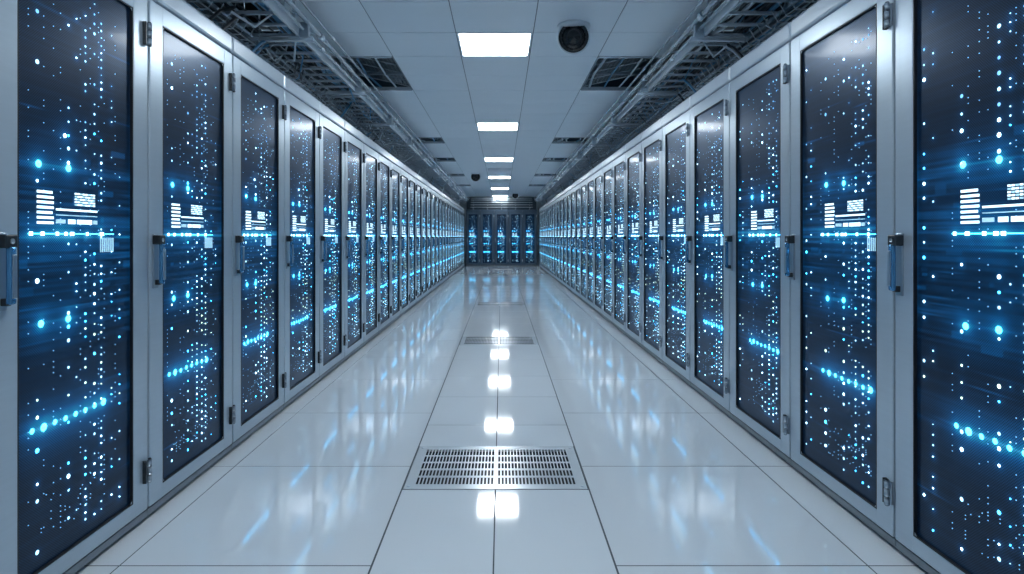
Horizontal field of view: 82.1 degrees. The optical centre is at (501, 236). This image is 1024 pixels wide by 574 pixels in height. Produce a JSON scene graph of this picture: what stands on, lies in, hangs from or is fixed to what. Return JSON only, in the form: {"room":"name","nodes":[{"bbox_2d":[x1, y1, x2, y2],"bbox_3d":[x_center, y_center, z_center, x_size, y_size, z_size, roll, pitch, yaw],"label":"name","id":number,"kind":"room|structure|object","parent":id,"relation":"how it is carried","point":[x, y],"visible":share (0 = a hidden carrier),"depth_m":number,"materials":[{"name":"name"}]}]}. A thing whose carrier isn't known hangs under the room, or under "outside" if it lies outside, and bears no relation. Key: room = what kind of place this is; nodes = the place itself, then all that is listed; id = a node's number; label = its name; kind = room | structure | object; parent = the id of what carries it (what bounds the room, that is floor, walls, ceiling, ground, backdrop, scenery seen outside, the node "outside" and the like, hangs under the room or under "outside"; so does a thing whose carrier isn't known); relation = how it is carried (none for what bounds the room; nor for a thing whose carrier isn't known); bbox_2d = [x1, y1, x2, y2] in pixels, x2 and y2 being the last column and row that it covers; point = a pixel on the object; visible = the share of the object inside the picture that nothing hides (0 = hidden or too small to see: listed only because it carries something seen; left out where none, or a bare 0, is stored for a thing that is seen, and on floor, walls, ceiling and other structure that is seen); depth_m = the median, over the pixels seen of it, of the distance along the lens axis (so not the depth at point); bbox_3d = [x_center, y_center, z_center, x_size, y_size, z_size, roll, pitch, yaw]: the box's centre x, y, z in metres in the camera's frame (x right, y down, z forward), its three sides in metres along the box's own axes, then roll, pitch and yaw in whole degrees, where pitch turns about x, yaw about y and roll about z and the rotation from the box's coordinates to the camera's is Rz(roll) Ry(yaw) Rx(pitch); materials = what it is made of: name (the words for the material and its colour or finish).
{"room":"server room","nodes":[
{"label":"server room","id":0,"kind":"room"},
{"bbox_2d":[232,3,762,152],"bbox_3d":[0.000,-2.310,10.150,6.000,0.100,28.300,0,0,0],"label":"ceiling slab","id":1,"kind":"structure","parent":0,"point":[248,6],"depth_m":6.50,"materials":[{"name":"grey metal"}]},
{"bbox_2d":[278,0,720,196],"bbox_3d":[-0.058,-1.599,10.150,3.030,0.060,28.100,0,0,0],"label":"ceiling","id":2,"kind":"structure","parent":0,"point":[452,92],"depth_m":5.52,"materials":[{"name":"tile"}]},
{"bbox_2d":[184,0,468,204],"bbox_3d":[-2.024,-1.651,10.004,1.592,1.179,25.214,0,0,0],"label":"cable tray","id":3,"kind":"object","parent":2,"relation":"hanging from","point":[268,46],"visible":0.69,"depth_m":4.72,"materials":[{"name":"metal"}]},
{"bbox_2d":[331,56,411,90],"bbox_3d":[-1.254,-1.792,5.750,0.576,0.436,1.180,0,0,0],"label":"hatch","id":4,"kind":"object","parent":2,"relation":"attached to","point":[383,64],"visible":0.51,"depth_m":5.92,"materials":[{"name":"metal"}]},
{"bbox_2d":[412,137,443,143],"bbox_3d":[-1.254,-1.792,9.650,0.576,0.436,0.580,0,0,0],"label":"hatch","id":5,"kind":"object","parent":2,"relation":"attached to","point":[425,140],"visible":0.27,"depth_m":9.92,"materials":[{"name":"metal"}]},
{"bbox_2d":[428,158,455,161],"bbox_3d":[-1.254,-1.792,12.050,0.576,0.436,0.580,0,0,0],"label":"hatch","id":6,"kind":"object","parent":2,"relation":"attached to","point":[438,159],"visible":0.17,"depth_m":12.32,"materials":[{"name":"metal"}]},
{"bbox_2d":[446,174,463,175],"bbox_3d":[-1.254,-1.792,15.050,0.576,0.436,0.580,0,0,0],"label":"hatch","id":7,"kind":"object","parent":2,"relation":"attached to","point":[446,174],"visible":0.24,"depth_m":15.32,"materials":[{"name":"metal"}]},
{"bbox_2d":[471,173,480,181],"bbox_3d":[-0.645,-1.483,14.600,0.249,0.245,0.248,0,0,0],"label":"dome security camera","id":8,"kind":"object","parent":2,"relation":"attached to","point":[475,177],"visible":0.99,"depth_m":14.53,"materials":[{"name":"black plastic"}]},
{"bbox_2d":[457,32,531,55],"bbox_3d":[-0.054,-1.604,4.850,0.588,0.053,0.588,0,0,0],"label":"ceiling light panel","id":9,"kind":"object","parent":2,"relation":"in","point":[470,43],"depth_m":4.82,"materials":[{"name":"white plastic"}]},
{"bbox_2d":[477,123,518,130],"bbox_3d":[-0.054,-1.604,8.450,0.588,0.053,0.588,0,0,0],"label":"ceiling light panel","id":10,"kind":"object","parent":2,"relation":"in","point":[481,126],"depth_m":8.45,"materials":[{"name":"white plastic"}]},
{"bbox_2d":[484,158,512,161],"bbox_3d":[-0.054,-1.604,12.050,0.588,0.053,0.588,0,0,0],"label":"ceiling light panel","id":11,"kind":"object","parent":2,"relation":"in","point":[486,159],"depth_m":12.06,"materials":[{"name":"white plastic"}]},
{"bbox_2d":[488,176,510,178],"bbox_3d":[-0.054,-1.604,15.650,0.588,0.053,0.588,0,0,0],"label":"ceiling light panel","id":12,"kind":"object","parent":2,"relation":"in","point":[490,177],"depth_m":15.72,"materials":[{"name":"white plastic"}]},
{"bbox_2d":[512,193,518,198],"bbox_3d":[0.500,-1.484,21.200,0.248,0.245,0.248,0,0,0],"label":"dome security camera","id":13,"kind":"object","parent":2,"relation":"attached to","point":[514,195],"visible":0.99,"depth_m":21.14,"materials":[{"name":"black plastic"}]},
{"bbox_2d":[529,184,547,185],"bbox_3d":[1.146,-1.792,18.050,0.576,0.436,0.580,0,0,0],"label":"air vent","id":14,"kind":"object","parent":2,"relation":"attached to","point":[530,184],"visible":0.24,"depth_m":18.04,"materials":[{"name":"metal"}]},
{"bbox_2d":[535,174,555,175],"bbox_3d":[1.146,-1.792,15.050,0.576,0.436,0.580,0,0,0],"label":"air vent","id":15,"kind":"object","parent":2,"relation":"attached to","point":[535,174],"visible":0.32,"depth_m":15.32,"materials":[{"name":"metal"}]},
{"bbox_2d":[542,158,570,161],"bbox_3d":[1.146,-1.792,12.050,0.576,0.436,0.580,0,0,0],"label":"ceiling vent","id":16,"kind":"object","parent":2,"relation":"attached to","point":[544,159],"visible":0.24,"depth_m":12.32,"materials":[{"name":"metal"}]},
{"bbox_2d":[552,137,589,143],"bbox_3d":[1.146,-1.792,9.650,0.576,0.436,0.580,0,0,0],"label":"ceiling vent","id":17,"kind":"object","parent":2,"relation":"attached to","point":[558,140],"visible":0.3,"depth_m":9.92,"materials":[{"name":"metal"}]},
{"bbox_2d":[557,20,589,54],"bbox_3d":[0.538,-1.475,4.400,0.252,0.242,0.248,0,0,0],"label":"dome security camera","id":18,"kind":"object","parent":2,"relation":"attached to","point":[573,36],"visible":1,"depth_m":4.33,"materials":[{"name":"black plastic"}]},
{"bbox_2d":[581,56,661,90],"bbox_3d":[1.146,-1.792,5.750,0.576,0.436,1.180,0,0,0],"label":"air vent","id":19,"kind":"object","parent":2,"relation":"attached to","point":[612,64],"visible":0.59,"depth_m":5.97,"materials":[{"name":"metal"}]},
{"bbox_2d":[535,0,818,203],"bbox_3d":[2.024,-1.651,9.954,1.592,1.179,25.602,0,0,0],"label":"cable tray","id":20,"kind":"object","parent":2,"relation":"hanging from","point":[773,15],"visible":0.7,"depth_m":4.75,"materials":[{"name":"metal"}]},
{"bbox_2d":[489,181,509,182],"bbox_3d":[-0.054,-1.608,16.850,0.588,0.064,0.588,0,0,0],"label":"ceiling air vent","id":21,"kind":"object","parent":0,"point":[489,181],"depth_m":16.83,"materials":[{"name":"grey metal"}]},
{"bbox_2d":[487,168,511,170],"bbox_3d":[-0.054,-1.608,13.850,0.588,0.064,0.588,0,0,0],"label":"ceiling air vent","id":22,"kind":"object","parent":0,"point":[488,169],"depth_m":13.83,"materials":[{"name":"grey metal"}]},
{"bbox_2d":[74,264,928,573],"bbox_3d":[0.000,1.220,10.100,5.800,0.160,28.200,0,0,0],"label":"floor","id":23,"kind":"structure","parent":0,"point":[675,484],"depth_m":2.75,"materials":[{"name":"tile"}]},
{"bbox_2d":[0,0,151,573],"bbox_3d":[-1.893,0.040,1.990,1.044,2.200,0.734,0,0,0],"label":"rack","id":24,"kind":"object","parent":23,"relation":"on","point":[76,467],"visible":1,"depth_m":1.95,"materials":[{"name":"metal"}]},
{"bbox_2d":[146,0,235,515],"bbox_3d":[-1.893,0.040,2.727,1.044,2.200,0.734,0,0,0],"label":"rack","id":25,"kind":"object","parent":23,"relation":"on","point":[191,80],"visible":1,"depth_m":2.66,"materials":[{"name":"metal"}]},
{"bbox_2d":[229,36,286,448],"bbox_3d":[-1.893,0.040,3.464,1.044,2.200,0.734,0,0,0],"label":"rack","id":26,"kind":"object","parent":23,"relation":"on","point":[259,111],"visible":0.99,"depth_m":3.42,"materials":[{"name":"metal"}]},
{"bbox_2d":[282,75,321,408],"bbox_3d":[-1.893,0.040,4.201,1.044,2.200,0.734,0,0,0],"label":"rack","id":27,"kind":"object","parent":23,"relation":"on","point":[302,130],"visible":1,"depth_m":4.17,"materials":[{"name":"metal"}]},
{"bbox_2d":[318,101,346,379],"bbox_3d":[-1.893,0.040,4.938,1.044,2.200,0.734,0,0,0],"label":"rack","id":28,"kind":"object","parent":23,"relation":"on","point":[332,145],"visible":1,"depth_m":4.96,"materials":[{"name":"metal"}]},
{"bbox_2d":[343,120,365,360],"bbox_3d":[-1.893,0.040,5.675,1.044,2.200,0.734,0,0,0],"label":"rack","id":29,"kind":"object","parent":23,"relation":"on","point":[355,157],"visible":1,"depth_m":5.67,"materials":[{"name":"metal"}]},
{"bbox_2d":[362,134,380,345],"bbox_3d":[-1.893,0.040,6.412,1.044,2.200,0.734,0,0,0],"label":"rack","id":30,"kind":"object","parent":23,"relation":"on","point":[372,317],"visible":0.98,"depth_m":6.45,"materials":[{"name":"metal"}]},
{"bbox_2d":[378,145,391,333],"bbox_3d":[-1.893,0.040,7.149,1.044,2.200,0.734,0,0,0],"label":"rack","id":31,"kind":"object","parent":23,"relation":"on","point":[385,308],"visible":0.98,"depth_m":7.17,"materials":[{"name":"metal"}]},
{"bbox_2d":[390,155,401,323],"bbox_3d":[-1.893,0.040,7.886,1.044,2.200,0.734,0,0,0],"label":"rack","id":32,"kind":"object","parent":23,"relation":"on","point":[396,179],"visible":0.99,"depth_m":7.91,"materials":[{"name":"metal"}]},
{"bbox_2d":[400,162,409,315],"bbox_3d":[-1.893,0.040,8.623,1.044,2.200,0.734,0,0,0],"label":"rack","id":33,"kind":"object","parent":23,"relation":"on","point":[405,296],"visible":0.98,"depth_m":8.64,"materials":[{"name":"metal"}]},
{"bbox_2d":[408,168,416,308],"bbox_3d":[-1.893,0.040,9.360,1.044,2.200,0.734,0,0,0],"label":"rack","id":34,"kind":"object","parent":23,"relation":"on","point":[412,175],"visible":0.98,"depth_m":9.42,"materials":[{"name":"metal"}]},
{"bbox_2d":[416,173,422,303],"bbox_3d":[-1.893,0.040,10.097,1.044,2.200,0.734,0,0,0],"label":"rack","id":35,"kind":"object","parent":23,"relation":"on","point":[419,192],"visible":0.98,"depth_m":10.14,"materials":[{"name":"metal"}]},
{"bbox_2d":[421,178,427,298],"bbox_3d":[-1.893,0.040,10.834,1.044,2.200,0.734,0,0,0],"label":"rack","id":36,"kind":"object","parent":23,"relation":"on","point":[424,182],"visible":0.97,"depth_m":10.88,"materials":[{"name":"metal"}]},
{"bbox_2d":[427,182,432,294],"bbox_3d":[-1.893,0.040,11.571,1.044,2.200,0.734,0,0,0],"label":"rack","id":37,"kind":"object","parent":23,"relation":"on","point":[429,186],"visible":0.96,"depth_m":11.64,"materials":[{"name":"metal"}]},
{"bbox_2d":[431,185,436,290],"bbox_3d":[-1.893,0.040,12.308,1.044,2.200,0.734,0,0,0],"label":"rack","id":38,"kind":"object","parent":23,"relation":"on","point":[434,200],"visible":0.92,"depth_m":12.41,"materials":[{"name":"metal"}]},
{"bbox_2d":[436,188,439,287],"bbox_3d":[-1.893,0.040,13.045,1.044,2.200,0.734,0,0,0],"label":"rack","id":39,"kind":"object","parent":23,"relation":"on","point":[437,190],"visible":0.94,"depth_m":13.10,"materials":[{"name":"metal"}]},
{"bbox_2d":[439,191,443,285],"bbox_3d":[-1.893,0.040,13.782,1.044,2.200,0.734,0,0,0],"label":"rack","id":40,"kind":"object","parent":23,"relation":"on","point":[441,203],"visible":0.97,"depth_m":13.74,"materials":[{"name":"metal"}]},
{"bbox_2d":[442,194,446,281],"bbox_3d":[-1.893,0.040,14.519,1.044,2.200,0.734,0,0,0],"label":"rack","id":41,"kind":"object","parent":23,"relation":"on","point":[444,195],"visible":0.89,"depth_m":14.70,"materials":[{"name":"metal"}]},
{"bbox_2d":[445,196,448,280],"bbox_3d":[-1.893,0.040,15.256,1.044,2.200,0.734,0,0,0],"label":"rack","id":42,"kind":"object","parent":23,"relation":"on","point":[446,198],"visible":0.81,"depth_m":15.23,"materials":[{"name":"metal"}]},
{"bbox_2d":[448,197,450,278],"bbox_3d":[-1.893,0.040,15.993,1.044,2.200,0.734,0,0,0],"label":"rack","id":43,"kind":"object","parent":23,"relation":"on","point":[449,199],"visible":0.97,"depth_m":16.11,"materials":[{"name":"metal"}]},
{"bbox_2d":[450,199,453,276],"bbox_3d":[-1.893,0.040,16.730,1.044,2.200,0.734,0,0,0],"label":"rack","id":44,"kind":"object","parent":23,"relation":"on","point":[452,207],"visible":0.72,"depth_m":16.95,"materials":[{"name":"metal"}]},
{"bbox_2d":[452,201,455,274],"bbox_3d":[-1.893,0.040,17.467,1.044,2.200,0.734,0,0,0],"label":"rack","id":45,"kind":"object","parent":23,"relation":"on","point":[453,203],"visible":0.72,"depth_m":17.57,"materials":[{"name":"metal"}]},
{"bbox_2d":[455,202,456,272],"bbox_3d":[-1.893,0.040,18.204,1.044,2.200,0.734,0,0,0],"label":"rack","id":46,"kind":"object","parent":23,"relation":"on","point":[455,202],"visible":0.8,"depth_m":18.46,"materials":[{"name":"metal"}]},
{"bbox_2d":[457,204,458,270],"bbox_3d":[-1.893,0.040,18.941,1.044,2.200,0.734,0,0,0],"label":"rack","id":47,"kind":"object","parent":23,"relation":"on","point":[457,204],"visible":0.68,"depth_m":19.04,"materials":[{"name":"metal"}]},
{"bbox_2d":[458,205,460,270],"bbox_3d":[-1.893,0.040,19.678,1.044,2.200,0.734,0,0,0],"label":"rack","id":48,"kind":"object","parent":23,"relation":"on","point":[459,214],"visible":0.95,"depth_m":19.40,"materials":[{"name":"metal"}]},
{"bbox_2d":[460,206,461,268],"bbox_3d":[-1.893,0.040,20.415,1.044,2.200,0.734,0,0,0],"label":"rack","id":49,"kind":"object","parent":23,"relation":"on","point":[460,206],"visible":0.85,"depth_m":20.74,"materials":[{"name":"metal"}]},
{"bbox_2d":[461,208,462,267],"bbox_3d":[-1.893,0.040,21.152,1.044,2.200,0.734,0,0,0],"label":"rack","id":50,"kind":"object","parent":23,"relation":"on","point":[462,208],"visible":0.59,"depth_m":21.42,"materials":[{"name":"metal"}]},
{"bbox_2d":[463,208,464,266],"bbox_3d":[-1.893,0.040,21.889,1.044,2.200,0.734,0,0,0],"label":"rack","id":51,"kind":"object","parent":23,"relation":"on","point":[463,208],"visible":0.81,"depth_m":22.04,"materials":[{"name":"metal"}]},
{"bbox_2d":[466,210,479,265],"bbox_3d":[-1.113,0.040,23.428,0.553,2.200,1.044,0,0,0],"label":"rack","id":52,"kind":"object","parent":23,"relation":"on","point":[472,216],"visible":1,"depth_m":22.96,"materials":[{"name":"metal"}]},
{"bbox_2d":[467,197,536,209],"bbox_3d":[0.000,-1.317,22.920,2.760,0.515,0.640,0,0,0],"label":"cable tray","id":53,"kind":"object","parent":52,"relation":"on","point":[474,203],"visible":1,"depth_m":23.09,"materials":[{"name":"metal"}]},
{"bbox_2d":[480,210,493,265],"bbox_3d":[-0.557,0.040,23.428,0.553,2.200,1.044,0,0,0],"label":"rack","id":54,"kind":"object","parent":23,"relation":"on","point":[486,216],"visible":1,"depth_m":22.96,"materials":[{"name":"metal"}]},
{"bbox_2d":[403,446,587,488],"bbox_3d":[-0.028,1.139,2.924,0.833,0.005,0.539,0,0,0],"label":"floor vent","id":55,"kind":"object","parent":23,"relation":"in","point":[580,483],"visible":1,"depth_m":2.89,"materials":[{"name":"metal"}]},
{"bbox_2d":[460,336,537,344],"bbox_3d":[-0.028,1.139,6.454,0.833,0.005,0.539,0,0,0],"label":"floor vent","id":56,"kind":"object","parent":23,"relation":"in","point":[464,341],"visible":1,"depth_m":6.40,"materials":[{"name":"metal"}]},
{"bbox_2d":[475,302,524,305],"bbox_3d":[-0.028,1.139,9.983,0.833,0.005,0.539,0,0,0],"label":"floor vent","id":57,"kind":"object","parent":23,"relation":"in","point":[477,303],"visible":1,"depth_m":9.87,"materials":[{"name":"metal"}]},
{"bbox_2d":[482,285,518,286],"bbox_3d":[-0.028,1.139,13.514,0.833,0.005,0.539,0,0,0],"label":"floor vent","id":58,"kind":"object","parent":23,"relation":"in","point":[483,285],"visible":0.99,"depth_m":13.46,"materials":[{"name":"metal"}]},
{"bbox_2d":[486,275,514,276],"bbox_3d":[-0.028,1.139,17.044,0.833,0.005,0.539,0,0,0],"label":"floor vent","id":59,"kind":"object","parent":23,"relation":"in","point":[486,275],"visible":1,"depth_m":17.04,"materials":[{"name":"metal"}]},
{"bbox_2d":[494,210,508,265],"bbox_3d":[-0.002,0.040,23.428,0.553,2.200,1.044,0,0,0],"label":"rack","id":60,"kind":"object","parent":23,"relation":"on","point":[501,217],"visible":1,"depth_m":22.96,"materials":[{"name":"metal"}]},
{"bbox_2d":[509,210,522,265],"bbox_3d":[0.554,0.040,23.428,0.553,2.200,1.044,0,0,0],"label":"rack","id":61,"kind":"object","parent":23,"relation":"on","point":[515,216],"visible":1,"depth_m":22.96,"materials":[{"name":"metal"}]},
{"bbox_2d":[523,210,536,265],"bbox_3d":[1.111,0.040,23.428,0.553,2.200,1.044,0,0,0],"label":"rack","id":62,"kind":"object","parent":23,"relation":"on","point":[529,216],"visible":1,"depth_m":22.96,"materials":[{"name":"metal"}]},
{"bbox_2d":[538,208,540,266],"bbox_3d":[1.893,0.040,21.628,1.044,2.200,0.762,0,0,0],"label":"rack","id":63,"kind":"object","parent":23,"relation":"on","point":[539,238],"visible":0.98,"depth_m":21.91,"materials":[{"name":"metal"}]},
{"bbox_2d":[540,207,541,267],"bbox_3d":[1.893,0.040,20.863,1.044,2.200,0.762,0,0,0],"label":"rack","id":64,"kind":"object","parent":23,"relation":"on","point":[541,207],"visible":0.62,"depth_m":20.99,"materials":[{"name":"metal"}]},
{"bbox_2d":[541,206,543,269],"bbox_3d":[1.893,0.040,20.098,1.044,2.200,0.762,0,0,0],"label":"rack","id":65,"kind":"object","parent":23,"relation":"on","point":[542,206],"visible":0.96,"depth_m":20.31,"materials":[{"name":"metal"}]},
{"bbox_2d":[542,205,545,270],"bbox_3d":[1.893,0.040,19.333,1.044,2.200,0.762,0,0,0],"label":"rack","id":66,"kind":"object","parent":23,"relation":"on","point":[544,205],"visible":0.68,"depth_m":19.53,"materials":[{"name":"metal"}]},
{"bbox_2d":[544,203,547,271],"bbox_3d":[1.893,0.040,18.568,1.044,2.200,0.762,0,0,0],"label":"rack","id":67,"kind":"object","parent":23,"relation":"on","point":[546,205],"visible":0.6,"depth_m":18.90,"materials":[{"name":"metal"}]},
{"bbox_2d":[546,202,549,274],"bbox_3d":[1.893,0.040,17.803,1.044,2.200,0.762,0,0,0],"label":"rack","id":68,"kind":"object","parent":23,"relation":"on","point":[548,202],"visible":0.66,"depth_m":18.10,"materials":[{"name":"metal"}]},
{"bbox_2d":[548,200,551,275],"bbox_3d":[1.893,0.040,17.038,1.044,2.200,0.762,0,0,0],"label":"rack","id":69,"kind":"object","parent":23,"relation":"on","point":[550,201],"visible":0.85,"depth_m":17.13,"materials":[{"name":"metal"}]},
{"bbox_2d":[550,198,553,277],"bbox_3d":[1.893,0.040,16.273,1.044,2.200,0.762,0,0,0],"label":"rack","id":70,"kind":"object","parent":23,"relation":"on","point":[551,237],"visible":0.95,"depth_m":16.33,"materials":[{"name":"metal"}]},
{"bbox_2d":[552,196,556,279],"bbox_3d":[1.893,0.040,15.508,1.044,2.200,0.762,0,0,0],"label":"rack","id":71,"kind":"object","parent":23,"relation":"on","point":[555,198],"visible":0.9,"depth_m":15.55,"materials":[{"name":"metal"}]},
{"bbox_2d":[555,194,559,281],"bbox_3d":[1.893,0.040,14.743,1.044,2.200,0.762,0,0,0],"label":"rack","id":72,"kind":"object","parent":23,"relation":"on","point":[558,195],"visible":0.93,"depth_m":14.73,"materials":[{"name":"metal"}]},
{"bbox_2d":[558,191,562,284],"bbox_3d":[1.893,0.040,13.978,1.044,2.200,0.762,0,0,0],"label":"rack","id":73,"kind":"object","parent":23,"relation":"on","point":[561,193],"visible":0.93,"depth_m":13.99,"materials":[{"name":"metal"}]},
{"bbox_2d":[561,188,566,287],"bbox_3d":[1.893,0.040,13.213,1.044,2.200,0.762,0,0,0],"label":"rack","id":74,"kind":"object","parent":23,"relation":"on","point":[564,191],"visible":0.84,"depth_m":13.32,"materials":[{"name":"metal"}]},
{"bbox_2d":[565,185,570,290],"bbox_3d":[1.893,0.040,12.448,1.044,2.200,0.762,0,0,0],"label":"rack","id":75,"kind":"object","parent":23,"relation":"on","point":[568,190],"visible":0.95,"depth_m":12.53,"materials":[{"name":"metal"}]},
{"bbox_2d":[569,182,575,293],"bbox_3d":[1.893,0.040,11.683,1.044,2.200,0.762,0,0,0],"label":"rack","id":76,"kind":"object","parent":23,"relation":"on","point":[573,186],"visible":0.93,"depth_m":11.78,"materials":[{"name":"metal"}]},
{"bbox_2d":[573,178,580,298],"bbox_3d":[1.893,0.040,10.918,1.044,2.200,0.762,0,0,0],"label":"rack","id":77,"kind":"object","parent":23,"relation":"on","point":[578,182],"visible":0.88,"depth_m":11.00,"materials":[{"name":"metal"}]},
{"bbox_2d":[578,174,587,303],"bbox_3d":[1.893,0.040,10.153,1.044,2.200,0.762,0,0,0],"label":"rack","id":78,"kind":"object","parent":23,"relation":"on","point":[584,178],"visible":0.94,"depth_m":10.24,"materials":[{"name":"metal"}]},
{"bbox_2d":[584,168,594,308],"bbox_3d":[1.893,0.040,9.388,1.044,2.200,0.762,0,0,0],"label":"rack","id":79,"kind":"object","parent":23,"relation":"on","point":[590,175],"visible":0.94,"depth_m":9.43,"materials":[{"name":"metal"}]},
{"bbox_2d":[591,162,603,315],"bbox_3d":[1.893,0.040,8.623,1.044,2.200,0.762,0,0,0],"label":"rack","id":80,"kind":"object","parent":23,"relation":"on","point":[598,170],"visible":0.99,"depth_m":8.65,"materials":[{"name":"metal"}]},
{"bbox_2d":[600,154,613,323],"bbox_3d":[1.893,0.040,7.858,1.044,2.200,0.762,0,0,0],"label":"rack","id":81,"kind":"object","parent":23,"relation":"on","point":[607,163],"visible":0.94,"depth_m":7.86,"materials":[{"name":"metal"}]},
{"bbox_2d":[610,144,625,333],"bbox_3d":[1.893,0.040,7.093,1.044,2.200,0.762,0,0,0],"label":"rack","id":82,"kind":"object","parent":23,"relation":"on","point":[619,157],"visible":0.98,"depth_m":7.11,"materials":[{"name":"metal"}]},
{"bbox_2d":[622,133,642,346],"bbox_3d":[1.893,0.040,6.328,1.044,2.200,0.762,0,0,0],"label":"rack","id":83,"kind":"object","parent":23,"relation":"on","point":[634,147],"visible":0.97,"depth_m":6.31,"materials":[{"name":"metal"}]},
{"bbox_2d":[638,117,663,363],"bbox_3d":[1.893,0.040,5.563,1.044,2.200,0.762,0,0,0],"label":"rack","id":84,"kind":"object","parent":23,"relation":"on","point":[652,136],"visible":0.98,"depth_m":5.56,"materials":[{"name":"metal"}]},
{"bbox_2d":[658,96,691,385],"bbox_3d":[1.893,0.040,4.798,1.044,2.200,0.762,0,0,0],"label":"rack","id":85,"kind":"object","parent":23,"relation":"on","point":[676,123],"visible":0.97,"depth_m":4.79,"materials":[{"name":"metal"}]},
{"bbox_2d":[685,67,731,416],"bbox_3d":[1.893,0.040,4.033,1.044,2.200,0.762,0,0,0],"label":"rack","id":86,"kind":"object","parent":23,"relation":"on","point":[710,110],"visible":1,"depth_m":4.00,"materials":[{"name":"metal"}]},
{"bbox_2d":[724,22,793,464],"bbox_3d":[1.893,0.040,3.268,1.044,2.200,0.762,0,0,0],"label":"rack","id":87,"kind":"object","parent":23,"relation":"on","point":[760,85],"visible":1,"depth_m":3.21,"materials":[{"name":"metal"}]},
{"bbox_2d":[784,0,897,546],"bbox_3d":[1.893,0.040,2.503,1.044,2.200,0.762,0,0,0],"label":"rack","id":88,"kind":"object","parent":23,"relation":"on","point":[843,51],"visible":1,"depth_m":2.44,"materials":[{"name":"metal"}]},
{"bbox_2d":[887,0,1023,573],"bbox_3d":[1.893,0.040,1.738,1.044,2.200,0.762,0,0,0],"label":"rack","id":89,"kind":"object","parent":23,"relation":"on","point":[955,253],"visible":1,"depth_m":1.82,"materials":[{"name":"metal"}]},
{"bbox_2d":[458,202,545,263],"bbox_3d":[0.000,-0.480,24.250,5.800,3.560,0.100,0,0,0],"label":"wall","id":90,"kind":"structure","parent":0,"point":[539,205],"depth_m":24.20,"materials":[{"name":"paint"}]}
]}

